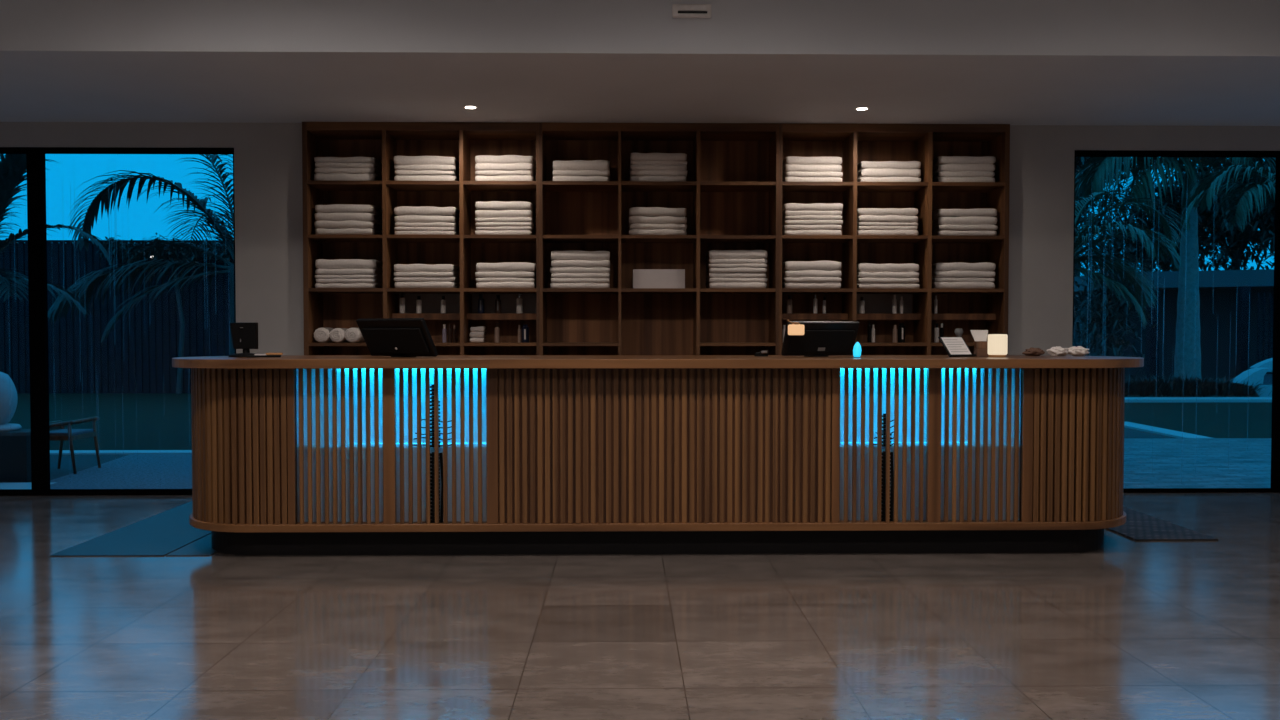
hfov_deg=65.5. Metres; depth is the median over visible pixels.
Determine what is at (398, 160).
towel
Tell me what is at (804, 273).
towel
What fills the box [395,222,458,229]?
towel
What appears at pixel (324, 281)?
towel
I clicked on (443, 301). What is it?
toiletry bottle
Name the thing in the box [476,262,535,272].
towel
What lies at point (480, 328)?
cloth
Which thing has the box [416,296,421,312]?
toiletry bottle
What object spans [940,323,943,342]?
toiletry bottle
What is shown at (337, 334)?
rolled towel
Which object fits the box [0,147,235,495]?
window
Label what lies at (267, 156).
wall
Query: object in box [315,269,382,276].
towel
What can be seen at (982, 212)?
towel
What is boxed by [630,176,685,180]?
towel
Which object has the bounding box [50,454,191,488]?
patio
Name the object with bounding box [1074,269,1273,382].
fence
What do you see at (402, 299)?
toiletry bottle
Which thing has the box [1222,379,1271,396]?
shrub
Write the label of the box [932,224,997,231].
towel
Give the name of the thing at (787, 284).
towel
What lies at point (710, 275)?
towel
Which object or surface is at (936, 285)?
towel
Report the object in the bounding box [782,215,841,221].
towel
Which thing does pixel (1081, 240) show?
palm tree
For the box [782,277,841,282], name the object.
towel
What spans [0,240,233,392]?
fence
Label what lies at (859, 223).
towel
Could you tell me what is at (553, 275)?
towel
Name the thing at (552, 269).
towel
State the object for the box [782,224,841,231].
towel
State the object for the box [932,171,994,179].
towel
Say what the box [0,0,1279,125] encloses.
ceiling
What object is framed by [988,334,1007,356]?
table lamp
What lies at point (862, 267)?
towel
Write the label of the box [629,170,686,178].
towel
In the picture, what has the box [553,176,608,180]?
towel
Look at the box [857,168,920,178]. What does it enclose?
towel
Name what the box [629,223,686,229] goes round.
towel
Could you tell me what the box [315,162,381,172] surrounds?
towel
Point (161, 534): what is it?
floor mat
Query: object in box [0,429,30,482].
table
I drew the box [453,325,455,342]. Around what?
toiletry bottle
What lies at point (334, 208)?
towel
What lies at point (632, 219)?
towel
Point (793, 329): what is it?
lamp
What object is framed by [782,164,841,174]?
towel
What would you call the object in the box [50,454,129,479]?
soil
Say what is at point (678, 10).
ceiling vent
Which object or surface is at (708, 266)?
towel
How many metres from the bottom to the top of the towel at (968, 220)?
0.066 m
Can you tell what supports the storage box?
on the shelving unit at (729, 194)
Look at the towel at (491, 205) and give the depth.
7.80 m
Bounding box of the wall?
[0,122,1279,355]
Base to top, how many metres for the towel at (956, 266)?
0.068 m
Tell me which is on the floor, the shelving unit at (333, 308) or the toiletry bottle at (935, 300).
the shelving unit at (333, 308)
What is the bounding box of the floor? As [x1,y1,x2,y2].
[0,492,1279,719]
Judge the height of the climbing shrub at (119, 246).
3.495 m
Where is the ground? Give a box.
[8,392,1271,449]
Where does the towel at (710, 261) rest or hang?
on the towel at (708, 266)
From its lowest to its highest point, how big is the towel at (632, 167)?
0.040 m
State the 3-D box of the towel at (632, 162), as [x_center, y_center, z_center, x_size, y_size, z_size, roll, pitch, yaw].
[0.144,-1.555,7.957,0.448,0.036,0.294,0,1,-2]
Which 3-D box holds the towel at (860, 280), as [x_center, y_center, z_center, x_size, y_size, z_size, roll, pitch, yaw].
[1.961,-0.633,7.997,0.481,0.040,0.294,0,1,-2]
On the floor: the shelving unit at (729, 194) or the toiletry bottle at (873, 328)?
the shelving unit at (729, 194)
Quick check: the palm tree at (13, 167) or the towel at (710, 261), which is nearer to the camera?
the towel at (710, 261)
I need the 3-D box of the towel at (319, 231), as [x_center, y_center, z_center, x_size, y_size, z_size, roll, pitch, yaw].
[-2.314,-1.008,7.925,0.458,0.060,0.294,0,1,0]
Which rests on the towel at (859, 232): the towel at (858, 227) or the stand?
the towel at (858, 227)
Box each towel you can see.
[313,328,332,342]
[314,157,381,167]
[314,167,381,177]
[314,173,381,180]
[314,213,381,223]
[314,220,381,231]
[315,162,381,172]
[315,204,381,215]
[315,228,381,234]
[315,259,382,270]
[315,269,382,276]
[315,275,382,279]
[315,283,382,287]
[316,278,382,283]
[329,328,347,342]
[344,328,364,342]
[393,156,458,169]
[394,165,458,175]
[394,175,458,180]
[394,206,459,218]
[394,215,458,225]
[394,227,458,233]
[394,264,458,273]
[394,272,457,278]
[394,277,459,282]
[395,170,458,179]
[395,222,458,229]
[395,231,458,234]
[395,281,459,287]
[475,155,535,167]
[475,163,535,174]
[475,170,534,177]
[475,175,535,180]
[475,201,534,212]
[475,210,534,220]
[475,217,534,224]
[475,222,534,229]
[475,230,534,234]
[475,271,535,278]
[476,226,534,233]
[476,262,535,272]
[476,277,535,282]
[476,282,535,287]
[550,267,609,272]
[550,283,609,287]
[551,250,609,260]
[551,260,609,267]
[551,273,609,278]
[551,278,609,283]
[552,160,609,170]
[552,170,609,180]
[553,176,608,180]
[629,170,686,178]
[629,207,685,216]
[629,216,686,226]
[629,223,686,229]
[629,229,686,234]
[630,152,686,160]
[630,160,686,164]
[630,165,686,170]
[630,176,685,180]
[706,259,766,265]
[706,264,766,269]
[706,273,765,278]
[706,278,767,283]
[706,282,766,287]
[707,250,766,260]
[707,267,766,273]
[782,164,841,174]
[782,171,842,178]
[782,177,841,181]
[782,203,842,213]
[782,211,841,217]
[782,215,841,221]
[782,220,842,226]
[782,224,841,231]
[782,230,841,234]
[782,260,840,271]
[782,270,841,277]
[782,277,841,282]
[782,282,840,287]
[783,156,841,165]
[857,161,920,171]
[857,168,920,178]
[857,177,920,181]
[857,208,917,216]
[857,215,917,222]
[857,222,917,226]
[857,226,917,230]
[857,230,918,235]
[857,263,918,272]
[857,272,918,278]
[857,278,918,283]
[857,283,919,288]
[932,156,995,167]
[932,164,994,174]
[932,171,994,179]
[932,177,994,181]
[932,208,996,218]
[932,216,997,226]
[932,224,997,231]
[932,230,996,235]
[932,262,995,271]
[932,271,994,277]
[932,277,994,282]
[932,282,994,288]
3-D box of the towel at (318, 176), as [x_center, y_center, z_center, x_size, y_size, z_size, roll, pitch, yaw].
[-2.316,-1.432,7.920,0.469,0.074,0.294,0,1,-3]
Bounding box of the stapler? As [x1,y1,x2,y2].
[754,350,767,355]
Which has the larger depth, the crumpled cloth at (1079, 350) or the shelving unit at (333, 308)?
the shelving unit at (333, 308)
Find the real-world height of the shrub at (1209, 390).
0.456 m
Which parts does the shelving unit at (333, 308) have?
panel, shelf, shelf, shelf, shelf, shelf, shelf, shelf, riser shelf, shelf, shelf, shelf, shelf, shelf, riser shelf, panel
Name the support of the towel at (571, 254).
on the towel at (555, 263)
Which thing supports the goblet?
on the shelving unit at (966, 309)
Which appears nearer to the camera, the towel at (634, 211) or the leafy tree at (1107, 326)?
the towel at (634, 211)
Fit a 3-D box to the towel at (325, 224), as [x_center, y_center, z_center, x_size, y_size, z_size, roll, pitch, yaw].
[-2.314,-1.066,7.921,0.462,0.060,0.294,0,1,0]
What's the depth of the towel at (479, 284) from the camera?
7.81 m
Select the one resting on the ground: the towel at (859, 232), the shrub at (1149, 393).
the shrub at (1149, 393)
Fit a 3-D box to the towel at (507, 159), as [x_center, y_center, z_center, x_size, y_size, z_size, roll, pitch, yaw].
[-1.066,-1.580,7.936,0.450,0.064,0.294,0,1,0]
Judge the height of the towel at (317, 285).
0.046 m
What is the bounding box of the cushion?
[1263,374,1271,383]
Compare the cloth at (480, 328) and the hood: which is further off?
the hood
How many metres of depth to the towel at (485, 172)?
7.80 m
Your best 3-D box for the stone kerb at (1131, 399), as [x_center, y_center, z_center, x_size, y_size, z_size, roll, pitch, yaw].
[13.698,0.770,19.364,20.000,0.058,0.700,0,1,-1]
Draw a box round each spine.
[413,384,451,522]
[873,413,893,520]
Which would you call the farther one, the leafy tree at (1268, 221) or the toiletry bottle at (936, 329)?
the leafy tree at (1268, 221)
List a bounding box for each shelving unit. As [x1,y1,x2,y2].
[302,122,539,354]
[539,123,778,354]
[779,123,1009,354]
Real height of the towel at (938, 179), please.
0.056 m
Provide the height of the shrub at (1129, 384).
0.474 m
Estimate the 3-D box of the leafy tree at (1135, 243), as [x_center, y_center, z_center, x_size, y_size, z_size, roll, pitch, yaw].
[19.397,-3.767,37.317,5.867,8.288,3.209,0,1,7]
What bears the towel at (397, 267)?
on the towel at (396, 274)
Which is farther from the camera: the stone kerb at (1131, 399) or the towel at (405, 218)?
the stone kerb at (1131, 399)
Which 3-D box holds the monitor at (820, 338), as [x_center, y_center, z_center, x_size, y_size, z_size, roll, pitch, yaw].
[1.086,-0.128,6.112,0.458,0.218,0.237,0,1,-12]
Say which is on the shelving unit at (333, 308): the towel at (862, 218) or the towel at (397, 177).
the towel at (397, 177)
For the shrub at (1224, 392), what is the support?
on the ground
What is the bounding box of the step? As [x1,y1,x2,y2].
[0,482,56,488]
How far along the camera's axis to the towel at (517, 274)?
7.81 m
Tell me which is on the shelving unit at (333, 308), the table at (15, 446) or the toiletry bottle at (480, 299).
the toiletry bottle at (480, 299)
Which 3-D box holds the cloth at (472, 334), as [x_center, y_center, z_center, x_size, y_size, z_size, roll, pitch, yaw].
[-1.300,-0.204,7.965,0.118,0.042,0.113,0,1,-1]
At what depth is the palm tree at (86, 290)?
12.46 m
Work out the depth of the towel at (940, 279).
7.88 m
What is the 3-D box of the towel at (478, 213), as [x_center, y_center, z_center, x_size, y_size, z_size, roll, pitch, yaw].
[-1.071,-1.154,7.946,0.443,0.060,0.294,0,1,0]
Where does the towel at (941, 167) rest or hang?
on the towel at (940, 173)
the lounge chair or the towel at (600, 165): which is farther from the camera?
the lounge chair
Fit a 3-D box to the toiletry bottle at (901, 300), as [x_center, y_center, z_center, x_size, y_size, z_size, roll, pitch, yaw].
[2.102,-0.442,8.000,0.026,0.137,0.026,0,1,-1]
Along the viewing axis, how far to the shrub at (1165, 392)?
20.09 m
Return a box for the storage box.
[633,269,684,287]
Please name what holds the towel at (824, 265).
on the towel at (804, 273)
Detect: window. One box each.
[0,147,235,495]
[1072,150,1279,492]
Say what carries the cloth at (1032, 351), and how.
on the reception desk at (292, 454)
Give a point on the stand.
(954, 346)
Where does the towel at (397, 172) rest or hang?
on the towel at (397, 177)
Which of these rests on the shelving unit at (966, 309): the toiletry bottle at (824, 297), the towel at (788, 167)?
the toiletry bottle at (824, 297)
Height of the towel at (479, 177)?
0.061 m
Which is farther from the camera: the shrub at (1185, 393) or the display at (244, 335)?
the shrub at (1185, 393)
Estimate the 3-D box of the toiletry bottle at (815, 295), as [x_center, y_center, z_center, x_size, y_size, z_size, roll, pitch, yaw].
[1.407,-0.449,7.989,0.035,0.152,0.035,0,1,-1]
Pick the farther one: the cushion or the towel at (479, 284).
the cushion
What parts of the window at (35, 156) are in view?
glass pane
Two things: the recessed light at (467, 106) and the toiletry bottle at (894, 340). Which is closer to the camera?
the recessed light at (467, 106)
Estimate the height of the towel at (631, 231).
0.057 m
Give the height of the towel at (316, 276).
0.030 m
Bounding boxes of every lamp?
[787,319,803,334]
[853,342,861,357]
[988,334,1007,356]
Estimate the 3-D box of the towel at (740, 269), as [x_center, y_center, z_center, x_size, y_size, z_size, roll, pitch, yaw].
[0.771,-0.713,7.979,0.453,0.041,0.294,0,1,-1]
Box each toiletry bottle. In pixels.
[399,293,404,312]
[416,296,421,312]
[441,296,445,312]
[442,324,445,342]
[448,324,451,342]
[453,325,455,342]
[478,294,483,312]
[495,295,500,312]
[495,323,498,342]
[516,294,522,312]
[518,325,520,342]
[522,324,528,342]
[787,295,791,312]
[813,294,816,312]
[823,296,825,312]
[859,297,864,312]
[872,324,874,342]
[892,295,896,313]
[892,325,896,342]
[898,323,904,342]
[900,296,902,313]
[934,295,937,313]
[934,323,938,342]
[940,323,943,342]
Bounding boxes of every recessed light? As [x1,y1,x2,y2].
[464,105,476,108]
[855,107,868,110]
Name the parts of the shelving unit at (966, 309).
panel, riser shelf, shelf, shelf, shelf, riser shelf, shelf, shelf, shelf, shelf, shelf, riser shelf, shelf, shelf, shelf, panel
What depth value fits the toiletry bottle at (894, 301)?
7.99 m
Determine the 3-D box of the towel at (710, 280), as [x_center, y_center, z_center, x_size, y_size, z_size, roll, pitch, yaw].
[0.771,-0.635,7.989,0.464,0.035,0.294,0,1,-2]
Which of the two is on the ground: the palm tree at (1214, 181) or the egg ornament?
the palm tree at (1214, 181)
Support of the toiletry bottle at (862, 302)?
on the shelving unit at (966, 309)
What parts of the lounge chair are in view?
backrest, leg, armrest, seat, leg, seat frame, armrest, leg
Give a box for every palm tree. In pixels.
[0,154,113,318]
[48,154,234,354]
[1074,188,1188,328]
[1075,157,1275,396]
[1180,161,1275,233]
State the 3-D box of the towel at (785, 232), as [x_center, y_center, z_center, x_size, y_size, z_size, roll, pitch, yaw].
[1.365,-1.005,7.980,0.450,0.052,0.294,0,1,0]
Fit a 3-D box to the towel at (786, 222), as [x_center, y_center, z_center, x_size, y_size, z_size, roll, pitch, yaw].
[1.369,-1.090,7.980,0.459,0.039,0.294,0,1,0]
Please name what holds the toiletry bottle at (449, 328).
on the shelving unit at (333, 308)
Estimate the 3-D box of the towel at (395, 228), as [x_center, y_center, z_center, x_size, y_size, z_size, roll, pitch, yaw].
[-1.696,-1.032,7.938,0.467,0.032,0.294,0,1,-2]
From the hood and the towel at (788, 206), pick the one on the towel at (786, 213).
the towel at (788, 206)
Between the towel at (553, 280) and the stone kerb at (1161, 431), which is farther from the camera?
the stone kerb at (1161, 431)
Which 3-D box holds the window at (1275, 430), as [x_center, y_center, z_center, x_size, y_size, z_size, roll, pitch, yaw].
[4.788,-0.299,7.926,2.737,2.714,0.040,0,1,-1]
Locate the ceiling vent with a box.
[672,4,710,17]
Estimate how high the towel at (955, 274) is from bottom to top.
0.052 m
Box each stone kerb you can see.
[50,450,191,453]
[1124,422,1211,437]
[1125,397,1271,402]
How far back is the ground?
15.73 m
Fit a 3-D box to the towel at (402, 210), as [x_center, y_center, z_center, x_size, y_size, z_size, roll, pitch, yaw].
[-1.691,-1.174,7.931,0.474,0.071,0.294,0,1,-2]
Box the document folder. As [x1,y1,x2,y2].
[246,353,282,356]
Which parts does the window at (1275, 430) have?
glass pane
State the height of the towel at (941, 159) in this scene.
0.060 m
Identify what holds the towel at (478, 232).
on the shelving unit at (333, 308)
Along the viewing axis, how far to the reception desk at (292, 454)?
5.62 m
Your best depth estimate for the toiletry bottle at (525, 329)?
7.94 m
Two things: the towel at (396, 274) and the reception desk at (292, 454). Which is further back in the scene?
the towel at (396, 274)
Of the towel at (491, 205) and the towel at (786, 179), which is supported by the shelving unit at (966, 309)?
the towel at (786, 179)
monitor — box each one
[356,318,437,356]
[781,321,859,356]
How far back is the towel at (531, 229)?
7.80 m
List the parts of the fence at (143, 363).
board panel, rail, board panel, board panel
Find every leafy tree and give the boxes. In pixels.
[1074,157,1146,276]
[1074,204,1162,378]
[1082,164,1218,271]
[1131,157,1274,271]
[1196,157,1275,269]
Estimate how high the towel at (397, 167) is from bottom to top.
0.043 m
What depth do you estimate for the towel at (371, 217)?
7.79 m
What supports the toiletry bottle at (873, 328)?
on the shelving unit at (966, 309)
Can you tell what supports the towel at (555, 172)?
on the towel at (555, 178)
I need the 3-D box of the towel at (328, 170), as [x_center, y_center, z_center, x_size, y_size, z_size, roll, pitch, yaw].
[-2.314,-1.489,7.918,0.466,0.045,0.294,0,1,-3]
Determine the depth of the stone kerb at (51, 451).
10.64 m
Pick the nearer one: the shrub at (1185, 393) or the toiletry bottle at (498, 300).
the toiletry bottle at (498, 300)
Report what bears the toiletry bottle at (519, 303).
on the shelving unit at (333, 308)
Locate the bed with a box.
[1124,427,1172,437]
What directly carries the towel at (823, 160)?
on the towel at (788, 167)
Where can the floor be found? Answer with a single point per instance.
(1126, 628)
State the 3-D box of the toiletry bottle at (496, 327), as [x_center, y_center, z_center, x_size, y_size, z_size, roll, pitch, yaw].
[-1.143,-0.217,7.955,0.038,0.156,0.038,0,1,-1]
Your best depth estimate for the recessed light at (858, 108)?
7.23 m
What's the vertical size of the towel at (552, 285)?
0.049 m
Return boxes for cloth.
[469,332,485,336]
[470,326,485,331]
[470,337,485,342]
[1022,347,1044,355]
[1047,346,1067,355]
[1068,346,1089,355]
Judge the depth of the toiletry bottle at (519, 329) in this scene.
7.95 m
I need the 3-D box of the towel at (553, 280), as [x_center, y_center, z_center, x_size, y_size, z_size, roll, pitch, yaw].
[-0.473,-0.631,7.965,0.463,0.037,0.293,0,1,-2]
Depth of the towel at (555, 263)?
7.82 m
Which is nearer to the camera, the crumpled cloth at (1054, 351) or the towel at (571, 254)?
the crumpled cloth at (1054, 351)
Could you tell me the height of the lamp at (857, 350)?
0.092 m
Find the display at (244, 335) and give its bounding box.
[228,322,257,356]
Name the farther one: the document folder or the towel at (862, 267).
the towel at (862, 267)
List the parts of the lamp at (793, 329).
lamp shade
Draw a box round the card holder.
[970,330,988,356]
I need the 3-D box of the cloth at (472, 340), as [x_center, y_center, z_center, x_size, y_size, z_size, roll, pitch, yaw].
[-1.297,-0.160,7.960,0.113,0.041,0.113,0,1,-1]
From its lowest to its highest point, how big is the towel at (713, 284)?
0.054 m
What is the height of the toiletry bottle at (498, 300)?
0.147 m
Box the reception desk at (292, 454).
[172,355,1143,554]
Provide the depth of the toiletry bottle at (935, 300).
8.00 m
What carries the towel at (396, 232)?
on the shelving unit at (333, 308)
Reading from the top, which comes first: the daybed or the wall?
the wall
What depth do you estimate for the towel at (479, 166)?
7.79 m
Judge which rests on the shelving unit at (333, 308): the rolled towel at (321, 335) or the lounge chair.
the rolled towel at (321, 335)
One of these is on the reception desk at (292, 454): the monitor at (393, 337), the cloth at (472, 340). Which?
the monitor at (393, 337)
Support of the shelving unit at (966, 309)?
on the floor
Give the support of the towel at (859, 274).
on the towel at (860, 280)
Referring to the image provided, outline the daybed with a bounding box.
[1231,358,1272,396]
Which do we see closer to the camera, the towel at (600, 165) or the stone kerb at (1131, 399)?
the towel at (600, 165)
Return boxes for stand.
[938,337,975,356]
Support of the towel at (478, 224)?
on the towel at (531, 229)
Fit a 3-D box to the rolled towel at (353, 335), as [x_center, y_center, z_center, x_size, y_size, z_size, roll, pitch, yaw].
[-2.263,-0.199,7.940,0.132,0.120,0.266,0,1,-1]
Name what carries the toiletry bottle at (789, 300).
on the shelving unit at (966, 309)
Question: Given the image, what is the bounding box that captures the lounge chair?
[49,416,100,473]
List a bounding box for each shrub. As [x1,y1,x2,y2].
[97,233,233,393]
[1125,375,1155,395]
[1125,375,1175,396]
[1131,372,1192,396]
[1162,372,1220,396]
[1169,375,1233,396]
[1207,376,1250,396]
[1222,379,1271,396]
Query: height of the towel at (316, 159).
0.046 m
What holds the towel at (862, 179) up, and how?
on the shelving unit at (966, 309)
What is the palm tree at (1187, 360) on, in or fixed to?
on the ground
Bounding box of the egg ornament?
[0,372,21,431]
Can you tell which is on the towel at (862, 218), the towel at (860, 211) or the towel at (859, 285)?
the towel at (860, 211)
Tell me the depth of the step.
8.32 m
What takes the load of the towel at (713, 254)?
on the towel at (710, 261)
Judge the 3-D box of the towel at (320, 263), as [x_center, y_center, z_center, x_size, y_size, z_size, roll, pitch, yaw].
[-2.309,-0.757,7.935,0.472,0.078,0.294,0,1,0]
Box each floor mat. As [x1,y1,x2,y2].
[50,501,216,556]
[1105,506,1217,540]
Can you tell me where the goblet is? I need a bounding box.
[954,328,963,336]
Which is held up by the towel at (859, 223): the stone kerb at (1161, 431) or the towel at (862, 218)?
the towel at (862, 218)
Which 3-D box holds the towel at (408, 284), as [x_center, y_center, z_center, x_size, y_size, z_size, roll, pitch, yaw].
[-1.695,-0.593,7.950,0.465,0.058,0.294,0,1,-1]
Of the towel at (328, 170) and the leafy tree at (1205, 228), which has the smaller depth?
the towel at (328, 170)
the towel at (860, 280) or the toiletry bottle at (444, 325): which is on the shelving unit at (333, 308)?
the toiletry bottle at (444, 325)
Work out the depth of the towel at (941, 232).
7.87 m
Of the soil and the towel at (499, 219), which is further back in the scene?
the soil
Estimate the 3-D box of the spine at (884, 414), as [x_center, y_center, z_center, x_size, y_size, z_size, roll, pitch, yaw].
[1.389,0.612,5.675,0.128,0.614,0.034,0,1,-1]
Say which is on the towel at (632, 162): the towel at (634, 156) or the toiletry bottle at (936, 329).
the towel at (634, 156)
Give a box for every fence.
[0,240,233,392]
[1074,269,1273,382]
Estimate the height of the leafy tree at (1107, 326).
4.118 m
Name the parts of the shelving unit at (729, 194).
panel, shelf, shelf, shelf, shelf, shelf, shelf, shelf, shelf, shelf, shelf, shelf, panel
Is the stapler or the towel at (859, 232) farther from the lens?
the towel at (859, 232)
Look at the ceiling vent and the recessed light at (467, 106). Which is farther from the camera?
the recessed light at (467, 106)
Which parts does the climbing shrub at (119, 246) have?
stem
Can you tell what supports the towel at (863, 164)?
on the towel at (869, 172)
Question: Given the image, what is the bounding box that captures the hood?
[1231,367,1271,385]
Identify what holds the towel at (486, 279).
on the towel at (479, 284)
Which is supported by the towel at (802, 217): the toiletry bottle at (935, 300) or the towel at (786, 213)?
the towel at (786, 213)
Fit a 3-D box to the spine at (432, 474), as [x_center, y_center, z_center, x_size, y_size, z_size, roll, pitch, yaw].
[-1.176,0.529,5.633,0.235,0.782,0.034,0,1,-1]
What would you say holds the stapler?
on the reception desk at (292, 454)
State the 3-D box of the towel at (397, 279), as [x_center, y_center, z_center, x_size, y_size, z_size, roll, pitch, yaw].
[-1.698,-0.639,7.952,0.474,0.036,0.294,0,1,-2]
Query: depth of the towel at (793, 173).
7.83 m
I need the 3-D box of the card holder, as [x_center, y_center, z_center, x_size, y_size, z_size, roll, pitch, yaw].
[2.096,-0.103,6.153,0.112,0.164,0.060,0,1,-1]
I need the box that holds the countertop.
[172,355,1143,368]
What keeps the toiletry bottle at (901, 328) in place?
on the shelving unit at (966, 309)
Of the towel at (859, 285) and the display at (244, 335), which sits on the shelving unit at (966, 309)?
the towel at (859, 285)
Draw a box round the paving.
[1124,438,1270,487]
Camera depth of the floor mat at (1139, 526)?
6.35 m
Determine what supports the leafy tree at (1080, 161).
on the ground
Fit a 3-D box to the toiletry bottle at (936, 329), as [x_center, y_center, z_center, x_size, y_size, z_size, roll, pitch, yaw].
[2.387,-0.217,8.011,0.036,0.153,0.036,0,1,-1]

